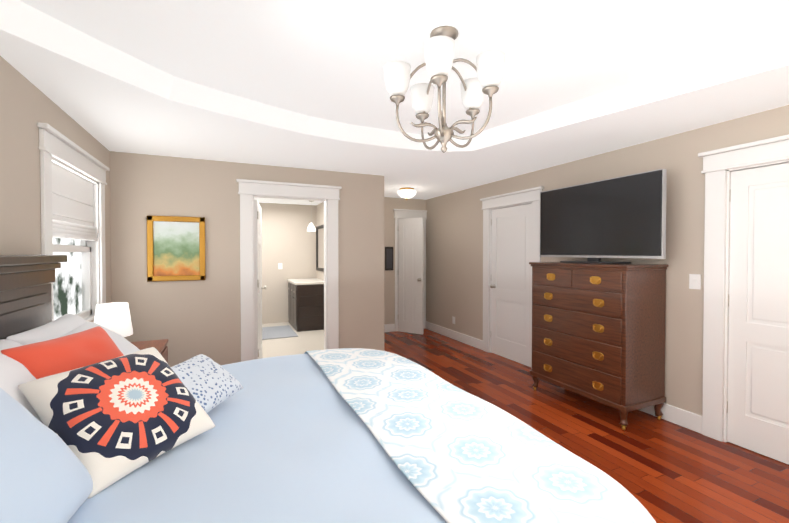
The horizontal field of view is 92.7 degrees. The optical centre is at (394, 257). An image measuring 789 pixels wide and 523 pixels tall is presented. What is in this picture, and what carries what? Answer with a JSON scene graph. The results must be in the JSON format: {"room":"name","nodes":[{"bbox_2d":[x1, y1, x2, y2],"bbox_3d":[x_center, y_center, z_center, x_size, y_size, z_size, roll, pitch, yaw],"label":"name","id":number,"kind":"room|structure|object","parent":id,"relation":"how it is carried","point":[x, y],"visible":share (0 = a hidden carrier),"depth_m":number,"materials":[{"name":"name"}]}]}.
{"room":"bedroom","nodes":[
{"label":"bedroom","id":0,"kind":"room"},
{"bbox_2d":[0,56,110,321],"bbox_3d":[-1.759,-0.019,1.298,0.120,2.850,5.330,0,1,-24],"label":"wall","id":1,"kind":"structure","parent":0,"point":[26,105],"depth_m":2.10,"materials":[{"name":"beige paint"}]},
{"bbox_2d":[37,122,109,322],"bbox_3d":[-2.421,-0.066,2.820,0.200,1.580,1.430,0,1,-24],"label":"window","id":2,"kind":"structure","parent":1,"relation":"in","point":[67,291],"depth_m":2.91,"materials":[{"name":"white"}]},
{"bbox_2d":[52,162,96,240],"bbox_3d":[-2.408,-0.386,2.821,0.046,0.500,0.980,0,1,-24],"label":"roman shade","id":3,"kind":"object","parent":2,"relation":"attached to","point":[74,193],"depth_m":2.82,"materials":[{"name":"white fabric"}]},
{"bbox_2d":[110,151,383,366],"bbox_3d":[-1.463,-0.062,4.287,2.870,2.850,0.120,0,1,-24],"label":"wall","id":4,"kind":"structure","parent":0,"point":[189,319],"depth_m":4.01,"materials":[{"name":"beige paint"}]},
{"bbox_2d":[147,215,205,281],"bbox_3d":[-2.229,-0.091,3.856,0.520,0.660,0.032,0,1,-24],"label":"picture frame","id":5,"kind":"object","parent":4,"relation":"attached to","point":[175,248],"visible":0.98,"depth_m":3.85,"materials":[{"name":"gold metal"}]},
{"bbox_2d":[254,200,266,358],"bbox_3d":[-1.696,0.344,4.691,0.170,2.014,0.815,0,1,-16],"label":"bathroom door","id":6,"kind":"structure","parent":4,"relation":"in","point":[258,287],"depth_m":4.39,"materials":[{"name":"white paint"}]},
{"bbox_2d":[236,179,341,361],"bbox_3d":[-1.202,0.254,4.381,1.170,2.215,0.170,0,1,-24],"label":"door frame","id":7,"kind":"structure","parent":4,"relation":"attached to","point":[249,191],"depth_m":4.27,"materials":[{"name":"white paint"}]},
{"bbox_2d":[259,203,315,323],"bbox_3d":[-2.769,-0.108,7.438,2.430,2.850,0.120,0,1,-24],"label":"wall","id":8,"kind":"structure","parent":0,"point":[288,241],"depth_m":7.61,"materials":[{"name":"beige paint"}]},
{"bbox_2d":[262,322,323,357],"bbox_3d":[-2.003,1.338,5.901,2.310,0.004,3.350,0,1,-24],"label":"floor","id":9,"kind":"structure","parent":0,"point":[303,342],"depth_m":5.85,"materials":[{"name":"beige tile"}]},
{"bbox_2d":[262,325,297,339],"bbox_3d":[-2.131,1.317,6.638,0.680,0.016,1.000,0,1,-24],"label":"bath mat","id":10,"kind":"object","parent":9,"relation":"on","point":[276,332],"visible":0.65,"depth_m":6.58,"materials":[{"name":"grey fabric"}]},
{"bbox_2d":[287,278,323,331],"bbox_3d":[-1.690,0.880,7.263,0.607,0.880,1.030,0,1,-24],"label":"bathroom vanity","id":11,"kind":"object","parent":9,"relation":"on","point":[305,304],"visible":0.88,"depth_m":6.81,"materials":[{"name":"brown wood"}]},
{"bbox_2d":[316,202,323,279],"bbox_3d":[-0.956,-0.094,6.515,0.120,2.850,3.530,0,1,-24],"label":"wall","id":12,"kind":"structure","parent":0,"point":[319,221],"depth_m":7.55,"materials":[{"name":"beige paint"}]},
{"bbox_2d":[316,225,323,271],"bbox_3d":[-1.436,-0.182,7.394,0.030,0.900,0.850,0,1,-24],"label":"bathroom mirror","id":13,"kind":"object","parent":12,"relation":"attached to","point":[320,248],"visible":0.58,"depth_m":7.49,"materials":[{"name":"grey"}]},
{"bbox_2d":[0,0,788,204],"bbox_3d":[-0.412,-1.120,3.823,4.660,0.180,8.860,0,1,-24],"label":"ceiling","id":14,"kind":"structure","parent":0,"point":[293,83],"depth_m":2.26,"materials":[{"name":"white paint"}]},
{"bbox_2d":[307,201,315,231],"bbox_3d":[-1.577,-0.788,7.130,0.170,0.580,0.170,0,1,-24],"label":"pendant light","id":15,"kind":"object","parent":14,"relation":"hanging from","point":[311,228],"visible":0.92,"depth_m":7.08,"materials":[{"name":"white glass"}]},
{"bbox_2d":[397,187,415,199],"bbox_3d":[0.189,-0.969,5.783,0.300,0.180,0.300,0,1,-24],"label":"light","id":16,"kind":"object","parent":14,"relation":"attached to","point":[407,192],"visible":1,"depth_m":5.68,"materials":[{"name":"white glass"}]},
{"bbox_2d":[384,26,505,152],"bbox_3d":[0.244,-0.833,1.930,0.593,0.601,0.570,0,1,-24],"label":"chandelier","id":17,"kind":"object","parent":14,"relation":"hanging from","point":[439,46],"visible":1,"depth_m":1.85,"materials":[{"name":"white glass"}]},
{"bbox_2d":[384,197,425,323],"bbox_3d":[-0.147,-0.098,6.752,1.550,2.850,0.120,0,1,-24],"label":"wall","id":18,"kind":"structure","parent":0,"point":[390,204],"depth_m":6.73,"materials":[{"name":"beige paint"}]},
{"bbox_2d":[385,247,392,269],"bbox_3d":[-0.095,0.018,6.698,0.160,0.420,0.020,0,1,-24],"label":"framed picture","id":19,"kind":"object","parent":18,"relation":"attached to","point":[388,258],"visible":1,"depth_m":6.69,"materials":[{"name":"grey"}]},
{"bbox_2d":[384,324,394,331],"bbox_3d":[-0.412,1.260,6.579,0.910,0.140,0.015,0,1,-24],"label":"baseboard","id":20,"kind":"structure","parent":18,"relation":"attached to","point":[389,327],"depth_m":6.71,"materials":[{"name":"white paint"}]},
{"bbox_2d":[393,209,426,330],"bbox_3d":[0.278,0.227,6.920,0.700,2.195,0.170,0,1,-24],"label":"door frame","id":21,"kind":"structure","parent":18,"relation":"attached to","point":[402,213],"depth_m":6.78,"materials":[{"name":"white paint"}]},
{"bbox_2d":[398,217,423,334],"bbox_3d":[0.282,0.316,6.613,0.495,2.014,0.170,1,1,32],"label":"door","id":22,"kind":"structure","parent":18,"relation":"in","point":[410,275],"depth_m":6.58,"materials":[{"name":"white paint"}]},
{"bbox_2d":[384,329,788,522],"bbox_3d":[-0.391,1.420,3.814,5.420,0.100,9.320,0,1,-24],"label":"floor","id":23,"kind":"structure","parent":0,"point":[662,471],"depth_m":2.77,"materials":[{"name":"brown wood"}]},
{"bbox_2d":[131,339,168,362],"bbox_3d":[-1.998,1.035,2.757,0.567,0.700,0.630,0,1,-24],"label":"nightstand","id":24,"kind":"object","parent":23,"relation":"on","point":[160,346],"visible":0.1,"depth_m":2.98,"materials":[{"name":"brown wood"}]},
{"bbox_2d":[94,302,132,336],"bbox_3d":[-2.030,0.509,2.714,0.240,0.350,0.240,0,1,-24],"label":"table lamp","id":25,"kind":"object","parent":24,"relation":"on","point":[115,317],"visible":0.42,"depth_m":2.65,"materials":[{"name":"white fabric"}]},
{"bbox_2d":[0,255,655,522],"bbox_3d":[-0.565,0.697,1.585,2.255,1.410,2.444,0,1,-24],"label":"bed","id":26,"kind":"object","parent":23,"relation":"on","point":[99,423],"visible":1,"depth_m":1.31,"materials":[{"name":"blue fabric"}]},
{"bbox_2d":[0,339,43,423],"bbox_3d":[-1.329,0.530,1.297,0.209,0.520,0.680,-37,15,-19],"label":"pillow","id":27,"kind":"object","parent":26,"relation":"on","point":[17,367],"depth_m":1.32,"materials":[{"name":"white fabric"}]},
{"bbox_2d":[0,387,92,522],"bbox_3d":[-0.957,0.507,0.761,0.226,0.560,0.780,-40,12,-14],"label":"pillow","id":28,"kind":"object","parent":26,"relation":"on","point":[44,479],"depth_m":0.94,"materials":[{"name":"fabric"}]},
{"bbox_2d":[6,314,86,344],"bbox_3d":[-1.608,0.521,1.917,0.208,0.520,0.700,-37,15,-19],"label":"pillow","id":29,"kind":"object","parent":26,"relation":"on","point":[40,330],"depth_m":1.77,"materials":[{"name":"white fabric"}]},
{"bbox_2d":[60,322,138,354],"bbox_3d":[-1.448,0.539,1.902,0.540,0.210,0.800,47,-20,-20],"label":"pillow","id":30,"kind":"object","parent":26,"relation":"on","point":[69,331],"depth_m":1.83,"materials":[{"name":"white fabric"}]},
{"bbox_2d":[171,354,242,412],"bbox_3d":[-0.895,0.575,1.709,0.300,0.116,0.440,36,4,4],"label":"pillow","id":31,"kind":"object","parent":26,"relation":"on","point":[206,384],"depth_m":1.68,"materials":[{"name":"white fabric"}]},
{"bbox_2d":[67,353,446,522],"bbox_3d":[-0.511,1.039,1.607,2.086,0.739,2.395,0,1,-24],"label":"duvet","id":32,"kind":"object","parent":26,"relation":"on","point":[306,437],"depth_m":1.35,"materials":[{"name":"blue fabric"}]},
{"bbox_2d":[304,348,655,522],"bbox_3d":[0.131,1.019,1.902,0.733,0.701,2.450,0,1,-24],"label":"throw blanket","id":33,"kind":"object","parent":26,"relation":"on","point":[462,457],"depth_m":1.35,"materials":[{"name":"white fabric"}]},
{"bbox_2d":[529,262,667,429],"bbox_3d":[1.834,0.712,3.520,0.543,1.320,1.040,0,1,-24],"label":"dresser","id":34,"kind":"object","parent":23,"relation":"on","point":[598,332],"visible":1,"depth_m":3.16,"materials":[{"name":"brown wood"}]},
{"bbox_2d":[540,169,666,263],"bbox_3d":[1.867,-0.325,3.520,0.270,0.751,1.256,0,1,-24],"label":"tv","id":35,"kind":"object","parent":34,"relation":"on","point":[616,217],"visible":1,"depth_m":3.35,"materials":[{"name":"black"}]},
{"bbox_2d":[426,105,788,426],"bbox_3d":[1.766,-0.066,4.531,0.120,2.850,8.340,0,1,-24],"label":"wall","id":36,"kind":"structure","parent":0,"point":[454,254],"depth_m":3.19,"materials":[{"name":"beige paint"}]},
{"bbox_2d":[426,321,482,349],"bbox_3d":[0.932,1.265,6.242,0.015,0.140,1.730,0,1,-24],"label":"baseboard","id":37,"kind":"structure","parent":36,"relation":"attached to","point":[464,338],"depth_m":6.07,"materials":[{"name":"white paint"}]},
{"bbox_2d":[490,204,531,366],"bbox_3d":[1.544,0.340,4.968,0.170,2.014,0.795,0,1,-24],"label":"closet door","id":38,"kind":"structure","parent":36,"relation":"in","point":[511,290],"depth_m":4.93,"materials":[{"name":"white paint"}]},
{"bbox_2d":[480,186,543,368],"bbox_3d":[1.546,0.256,4.963,0.170,2.195,1.150,0,1,-24],"label":"door frame","id":39,"kind":"structure","parent":36,"relation":"attached to","point":[518,198],"depth_m":5.24,"materials":[{"name":"white paint"}]},
{"bbox_2d":[638,403,701,433],"bbox_3d":[2.071,1.302,3.706,0.015,0.140,1.670,0,1,-24],"label":"baseboard","id":40,"kind":"structure","parent":36,"relation":"attached to","point":[683,418],"depth_m":3.09,"materials":[{"name":"white paint"}]},
{"bbox_2d":[689,274,700,289],"bbox_3d":[2.387,0.192,2.991,0.010,0.120,0.080,0,1,-24],"label":"switch plate","id":41,"kind":"object","parent":36,"relation":"attached to","point":[694,281],"visible":1,"depth_m":2.99,"materials":[{"name":"white plastic"}]},
{"bbox_2d":[698,134,788,441],"bbox_3d":[2.660,0.292,2.482,0.170,2.195,1.090,0,1,-24],"label":"door frame","id":42,"kind":"structure","parent":36,"relation":"attached to","point":[719,164],"depth_m":2.83,"materials":[{"name":"white paint"}]},
{"bbox_2d":[727,163,788,464],"bbox_3d":[2.659,0.376,2.487,0.170,2.014,0.735,0,1,-24],"label":"door","id":43,"kind":"structure","parent":36,"relation":"in","point":[758,377],"depth_m":2.65,"materials":[{"name":"white paint"}]}
]}

